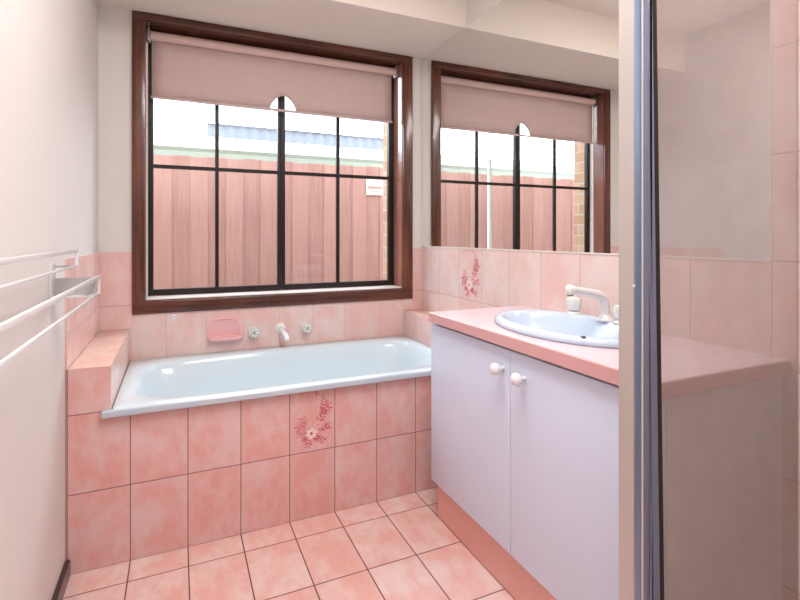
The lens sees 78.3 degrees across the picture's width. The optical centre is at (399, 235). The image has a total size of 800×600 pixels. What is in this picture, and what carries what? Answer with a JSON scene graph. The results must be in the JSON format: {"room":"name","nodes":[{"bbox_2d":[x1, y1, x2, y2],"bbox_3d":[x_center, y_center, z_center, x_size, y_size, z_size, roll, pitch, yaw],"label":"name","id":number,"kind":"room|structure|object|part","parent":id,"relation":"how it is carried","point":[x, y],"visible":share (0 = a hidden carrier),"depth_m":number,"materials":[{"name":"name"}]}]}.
{"room":"bathroom","nodes":[
{"label":"bathroom","id":0,"kind":"room"},
{"bbox_2d":[0,0,99,599],"bbox_3d":[-0.726,-0.105,0.566,0.145,2.610,4.430,0,0,-24],"label":"wall","id":1,"kind":"structure","parent":0,"point":[49,48],"depth_m":1.42,"materials":[{"name":"beige paint"}]},
{"bbox_2d":[0,249,100,367],"bbox_3d":[-0.825,0.122,1.099,0.128,0.160,1.113,0,0,-24],"label":"towel rail","id":2,"kind":"object","parent":1,"relation":"attached to","point":[82,287],"visible":1,"depth_m":1.19,"materials":[{"name":"white metal"}]},
{"bbox_3d":[-0.827,0.071,1.098,0.009,0.058,1.113,0,0,-24],"label":"rail","id":3,"kind":"part","parent":2,"relation":"part of","materials":[{"name":"white metal"}]},
{"bbox_3d":[-1.040,0.145,1.565,0.119,0.114,0.075,0,0,-24],"label":"wall plate","id":4,"kind":"part","parent":2,"relation":"part of","materials":[{"name":"white metal"}]},
{"bbox_2d":[52,560,69,599],"bbox_3d":[-0.479,1.171,0.201,0.017,0.058,3.361,0,0,-24],"label":"baseboard","id":5,"kind":"structure","parent":1,"relation":"attached to","point":[59,592],"depth_m":1.64,"materials":[{"name":"pink tile"}]},
{"bbox_2d":[98,5,421,360],"bbox_3d":[-0.715,-0.105,2.904,1.817,2.610,0.179,0,0,-24],"label":"wall","id":6,"kind":"structure","parent":0,"point":[158,334],"depth_m":2.52,"materials":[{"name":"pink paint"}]},
{"bbox_2d":[207,316,241,341],"bbox_3d":[-0.951,0.506,2.675,0.181,0.125,0.043,0,0,-24],"label":"soap holder","id":7,"kind":"object","parent":6,"relation":"attached to","point":[229,328],"visible":1,"depth_m":2.69,"materials":[{"name":"pink ceramic"}]},
{"bbox_2d":[208,335,241,341],"bbox_3d":[-0.951,0.559,2.674,0.181,0.020,0.042,0,0,-24],"label":"tray","id":8,"kind":"object","parent":7,"relation":"on","point":[211,338],"depth_m":2.67,"materials":[{"name":"pink ceramic"}]},
{"bbox_2d":[248,326,258,337],"bbox_3d":[-0.814,0.536,2.732,0.061,0.061,0.053,0,0,-24],"label":"tap","id":9,"kind":"object","parent":6,"relation":"attached to","point":[253,331],"visible":1,"depth_m":2.71,"materials":[{"name":"plastic"}]},
{"bbox_2d":[132,10,412,314],"bbox_3d":[-0.680,-0.374,2.913,1.589,1.553,0.190,0,0,-24],"label":"window","id":10,"kind":"structure","parent":6,"relation":"in","point":[146,299],"depth_m":2.84,"materials":[{"name":"brown wood"}]},
{"bbox_3d":[-1.049,-0.391,2.826,0.720,1.435,0.034,0,0,-24],"label":"sash","id":11,"kind":"part","parent":10,"relation":"part of","materials":[{"name":"brown metal"}]},
{"bbox_2d":[147,27,397,122],"bbox_3d":[-0.685,-0.922,2.915,1.454,0.370,0.054,0,0,-24],"label":"roller blind","id":12,"kind":"object","parent":10,"relation":"attached to","point":[184,68],"visible":1,"depth_m":2.87,"materials":[{"name":"pink fabric"}]},
{"bbox_3d":[-0.382,-0.391,3.128,0.744,1.435,0.034,0,0,-24],"label":"sash","id":13,"kind":"part","parent":10,"relation":"part of","materials":[{"name":"brown metal"}]},
{"bbox_2d":[275,323,288,340],"bbox_3d":[-0.658,0.539,2.751,0.060,0.082,0.147,0,0,-24],"label":"spout","id":14,"kind":"object","parent":6,"relation":"attached to","point":[280,327],"visible":1,"depth_m":2.77,"materials":[{"name":"metal"}]},
{"bbox_2d":[301,322,311,332],"bbox_3d":[-0.542,0.534,2.854,0.061,0.061,0.053,0,0,-24],"label":"tap","id":15,"kind":"object","parent":6,"relation":"attached to","point":[306,327],"visible":1,"depth_m":2.83,"materials":[{"name":"plastic"}]},
{"bbox_2d":[97,0,465,58],"bbox_3d":[0.186,-1.341,0.924,2.300,0.378,4.530,0,0,-24],"label":"ceiling","id":16,"kind":"structure","parent":0,"point":[412,28],"depth_m":2.63,"materials":[{"name":"paint"}]},
{"bbox_2d":[63,487,514,599],"bbox_3d":[0.165,1.250,0.969,2.100,0.100,4.430,0,0,-24],"label":"floor","id":17,"kind":"structure","parent":0,"point":[396,548],"depth_m":1.79,"materials":[{"name":"pink tile"}]},
{"bbox_2d":[67,309,437,574],"bbox_3d":[-0.515,0.836,2.462,1.801,0.727,0.789,0,0,-24],"label":"surround","id":18,"kind":"object","parent":17,"relation":"on","point":[147,484],"visible":0.92,"depth_m":1.96,"materials":[{"name":"pink tile"}]},
{"bbox_2d":[101,335,430,418],"bbox_3d":[-0.475,0.810,2.465,1.668,0.363,0.815,0,0,-24],"label":"bathtub","id":19,"kind":"object","parent":18,"relation":"in","point":[154,384],"visible":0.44,"depth_m":2.58,"materials":[{"name":"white ceramic"}]},
{"bbox_2d":[431,323,781,599],"bbox_3d":[0.547,0.781,1.679,0.511,0.838,1.089,0,0,-24],"label":"vanity cabinet","id":20,"kind":"object","parent":17,"relation":"on","point":[525,448],"visible":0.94,"depth_m":1.31,"materials":[{"name":"grey laminate"}]},
{"bbox_3d":[0.254,0.704,1.846,0.018,0.662,0.544,0,0,-24],"label":"door","id":21,"kind":"part","parent":20,"relation":"part of","materials":[{"name":"white laminate"}]},
{"bbox_3d":[0.320,0.438,1.618,0.048,0.041,0.041,0,0,-24],"label":"knob","id":22,"kind":"part","parent":20,"relation":"part of","materials":[{"name":"white ceramic"}]},
{"bbox_3d":[0.366,0.443,1.517,0.048,0.041,0.041,0,0,-24],"label":"knob","id":23,"kind":"part","parent":20,"relation":"part of","materials":[{"name":"white ceramic"}]},
{"bbox_3d":[0.479,0.704,1.349,0.018,0.662,0.542,0,0,-24],"label":"door","id":24,"kind":"part","parent":20,"relation":"part of","materials":[{"name":"white laminate"}]},
{"bbox_2d":[429,305,789,399],"bbox_3d":[0.566,0.341,1.671,0.483,0.040,1.093,0,0,-24],"label":"countertop","id":25,"kind":"structure","parent":20,"relation":"on","point":[688,366],"depth_m":1.32,"materials":[{"name":"pink laminate"}]},
{"bbox_2d":[494,310,618,348],"bbox_3d":[0.577,0.371,1.688,0.412,0.151,0.636,0,0,-24],"label":"basin","id":26,"kind":"object","parent":25,"relation":"in","point":[556,326],"visible":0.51,"depth_m":1.76,"materials":[{"name":"white ceramic"}]},
{"bbox_2d":[566,296,581,314],"bbox_3d":[0.661,0.263,1.867,0.059,0.067,0.059,0,0,-24],"label":"tap","id":27,"kind":"object","parent":26,"relation":"attached to","point":[573,303],"visible":1,"depth_m":1.85,"materials":[{"name":"plastic"}]},
{"bbox_2d":[565,285,614,321],"bbox_3d":[0.654,0.231,1.692,0.207,0.132,0.060,0,0,-24],"label":"spout","id":28,"kind":"object","parent":26,"relation":"attached to","point":[570,290],"visible":1,"depth_m":1.69,"materials":[{"name":"white metal"}]},
{"bbox_2d":[613,304,618,324],"bbox_3d":[0.753,0.263,1.664,0.059,0.067,0.059,0,0,-24],"label":"tap","id":29,"kind":"object","parent":26,"relation":"attached to","point":[615,307],"visible":0.31,"depth_m":1.66,"materials":[{"name":"plastic"}]},
{"bbox_2d":[619,0,663,599],"bbox_3d":[0.743,0.182,1.136,0.601,2.035,0.048,0,0,-24],"label":"door frame","id":30,"kind":"structure","parent":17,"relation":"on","point":[641,539],"depth_m":1.02,"materials":[{"name":"silver metal"}]},
{"bbox_3d":[0.503,0.190,1.014,0.058,2.020,0.022,0,0,-24],"label":"post","id":31,"kind":"part","parent":30,"relation":"part of","materials":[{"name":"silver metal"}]},
{"bbox_2d":[383,122,386,285],"bbox_3d":[-0.819,0.000,3.022,5.400,3.100,0.118,0,0,-24],"label":"wall","id":32,"kind":"structure","parent":0,"point":[384,123],"depth_m":3.38,"materials":[{"name":"beige brick"}]},
{"bbox_2d":[422,0,799,599],"bbox_3d":[1.051,-0.105,1.371,0.154,2.610,4.430,0,0,-24],"label":"wall","id":33,"kind":"structure","parent":0,"point":[752,306],"depth_m":1.41,"materials":[{"name":"pink tile"}]},
{"bbox_2d":[422,0,771,261],"bbox_3d":[0.571,-0.541,2.254,0.011,1.221,2.064,0,0,-24],"label":"wall mirror","id":34,"kind":"object","parent":33,"relation":"attached to","point":[520,106],"visible":1,"depth_m":1.93,"materials":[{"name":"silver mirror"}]},
{"bbox_3d":[-2.582,1.650,9.341,21.000,0.200,12.850,0,0,-24],"label":"floor","id":35,"kind":"structure","parent":0,"visible":0},
{"bbox_2d":[154,154,382,295],"bbox_3d":[-1.134,0.457,4.190,5.991,2.186,0.170,0,0,-24],"label":"fence","id":36,"kind":"object","parent":35,"relation":"on","point":[184,200],"visible":0.13,"depth_m":4.08,"materials":[{"name":"pink wood"}]},
{"bbox_2d":[366,179,382,194],"bbox_3d":[-0.231,-0.448,4.501,0.167,0.149,0.006,0,0,-24],"label":"sign","id":37,"kind":"object","parent":36,"relation":"attached to","point":[373,186],"visible":0.89,"depth_m":4.50,"materials":[{"name":"white"}]},
{"bbox_2d":[154,103,382,168],"bbox_3d":[-1.067,-0.457,9.388,12.200,4.014,6.015,0,0,-24],"label":"neighbouring house","id":38,"kind":"object","parent":35,"relation":"on","point":[358,146],"visible":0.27,"depth_m":7.07,"materials":[{"name":"metal"}]}
]}

